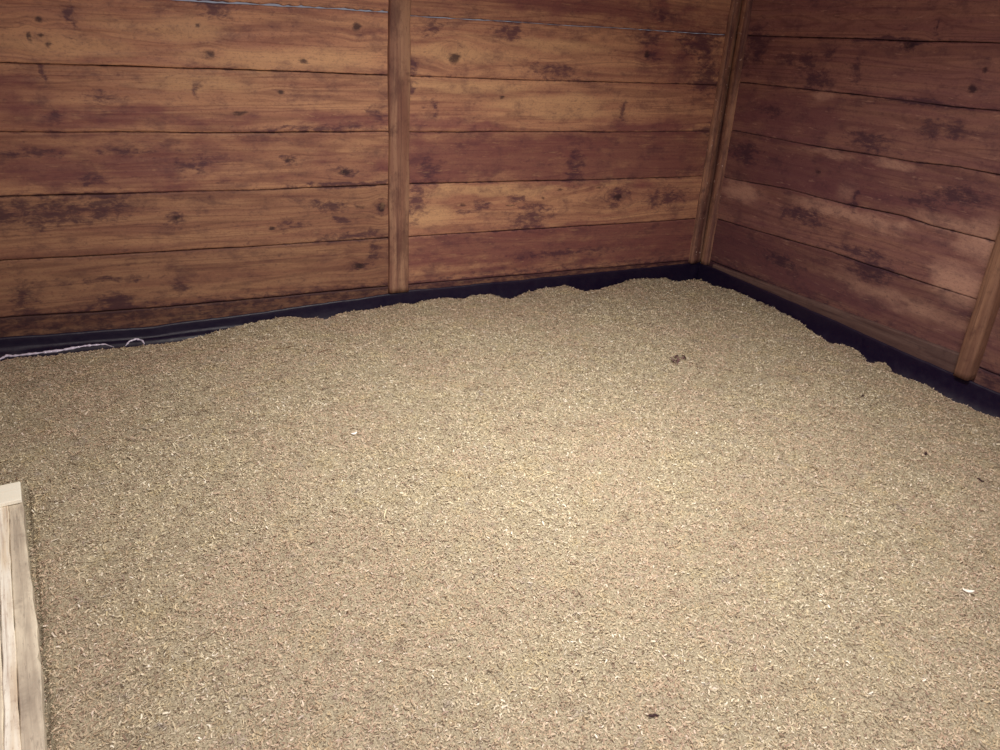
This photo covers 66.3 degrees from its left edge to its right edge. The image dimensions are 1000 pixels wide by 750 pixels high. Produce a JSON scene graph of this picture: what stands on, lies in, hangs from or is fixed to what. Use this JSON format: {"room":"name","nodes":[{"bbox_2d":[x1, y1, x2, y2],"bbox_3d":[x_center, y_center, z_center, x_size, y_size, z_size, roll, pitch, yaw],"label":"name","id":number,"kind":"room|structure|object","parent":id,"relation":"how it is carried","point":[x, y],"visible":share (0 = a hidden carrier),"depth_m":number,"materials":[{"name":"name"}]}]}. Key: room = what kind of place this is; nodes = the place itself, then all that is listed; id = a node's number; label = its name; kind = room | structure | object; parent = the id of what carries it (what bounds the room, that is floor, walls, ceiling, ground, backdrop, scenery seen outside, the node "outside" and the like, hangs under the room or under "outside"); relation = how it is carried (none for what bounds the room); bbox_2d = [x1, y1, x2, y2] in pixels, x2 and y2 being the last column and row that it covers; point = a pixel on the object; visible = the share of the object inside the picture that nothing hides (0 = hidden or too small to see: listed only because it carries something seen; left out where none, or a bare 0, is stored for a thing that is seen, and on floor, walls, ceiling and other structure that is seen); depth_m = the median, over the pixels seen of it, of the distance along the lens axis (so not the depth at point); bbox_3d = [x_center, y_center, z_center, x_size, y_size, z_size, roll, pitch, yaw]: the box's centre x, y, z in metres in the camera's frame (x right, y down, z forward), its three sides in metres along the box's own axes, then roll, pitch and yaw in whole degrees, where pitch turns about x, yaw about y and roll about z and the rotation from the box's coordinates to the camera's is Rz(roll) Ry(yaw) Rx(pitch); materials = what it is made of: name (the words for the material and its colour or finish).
{"room":"farm building","nodes":[
{"label":"farm building","id":0,"kind":"room"},
{"bbox_2d":[0,0,730,336],"bbox_3d":[-0.465,-1.337,3.098,3.720,2.370,0.054,-8,26,-25],"label":"wall","id":1,"kind":"structure","parent":0,"point":[126,202],"depth_m":3.14,"materials":[{"name":"brown wood"}]},
{"bbox_2d":[387,0,410,292],"bbox_3d":[-0.406,-1.374,3.072,0.105,2.170,0.028,-8,26,-25],"label":"wooden post","id":2,"kind":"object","parent":1,"relation":"attached to","point":[399,11],"depth_m":3.22,"materials":[{"name":"brown wood"}]},
{"bbox_2d":[688,0,740,263],"bbox_3d":[1.127,-1.606,3.778,0.074,2.158,0.032,-8,26,-25],"label":"trim","id":3,"kind":"structure","parent":1,"relation":"attached to","point":[733,16],"depth_m":3.91,"materials":[{"name":"brown wood"}]},
{"bbox_2d":[698,0,741,261],"bbox_3d":[1.150,-1.612,3.795,0.040,2.158,0.018,-8,26,-25],"label":"trim","id":4,"kind":"structure","parent":1,"relation":"attached to","point":[724,106],"depth_m":4.01,"materials":[{"name":"brown wood"}]},
{"bbox_2d":[708,0,999,392],"bbox_3d":[1.975,-0.874,2.356,0.054,2.370,3.680,-8,26,-25],"label":"wall","id":5,"kind":"structure","parent":0,"point":[801,214],"depth_m":3.19,"materials":[{"name":"brown wood"}]},
{"bbox_2d":[700,0,752,264],"bbox_3d":[1.178,-1.595,3.760,0.034,2.158,0.050,-8,26,-25],"label":"trim","id":6,"kind":"structure","parent":5,"relation":"attached to","point":[745,14],"depth_m":3.89,"materials":[{"name":"brown wood"}]},
{"bbox_2d":[713,264,958,372],"bbox_3d":[1.472,-0.312,3.550,0.019,0.091,1.446,-8,26,-25],"label":"baseboard","id":7,"kind":"structure","parent":5,"relation":"attached to","point":[945,358],"depth_m":3.28,"materials":[{"name":"brown wood"}]},
{"bbox_2d":[953,227,999,380],"bbox_3d":[1.838,-0.990,2.501,0.056,2.184,0.070,-8,26,-25],"label":"trim","id":8,"kind":"structure","parent":5,"relation":"attached to","point":[987,305],"depth_m":2.83,"materials":[{"name":"brown wood"}]},
{"bbox_3d":[0.270,0.459,2.085,3.760,0.056,3.780,-8,26,-25],"label":"floor","id":9,"kind":"structure","parent":0,"visible":0},
{"bbox_2d":[0,262,999,417],"bbox_3d":[0.270,0.365,2.038,3.606,0.142,3.616,-8,26,-25],"label":"liner","id":10,"kind":"object","parent":9,"relation":"on","point":[983,399],"visible":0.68,"depth_m":3.31,"materials":[{"name":"black"}]},
{"bbox_2d":[0,277,999,749],"bbox_3d":[0.266,0.371,2.028,3.597,0.143,3.619,-8,26,-25],"label":"grain","id":11,"kind":"object","parent":10,"relation":"on","point":[736,545],"visible":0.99,"depth_m":1.87,"materials":[{"name":"beige food"}]},
{"bbox_2d":[0,482,46,749],"bbox_3d":[-0.994,0.546,1.339,0.330,0.038,1.290,-11,28,-30],"label":"wooden board","id":12,"kind":"object","parent":11,"relation":"on","point":[22,702],"visible":1,"depth_m":1.44,"materials":[{"name":"brown wood"}]},
{"bbox_2d":[669,355,685,363],"bbox_3d":[0.689,-0.062,2.943,0.074,0.011,0.067,-8,26,-25],"label":"clump","id":13,"kind":"object","parent":11,"relation":"on","point":[678,359],"visible":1,"depth_m":2.94,"materials":[{"name":"grey"}]},
{"bbox_2d":[962,588,973,592],"bbox_3d":[1.062,0.488,1.736,0.024,0.007,0.012,8,24,12],"label":"cheese shaving","id":14,"kind":"object","parent":11,"relation":"on","point":[965,590],"visible":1,"depth_m":1.73,"materials":[{"name":"white"}]}
]}

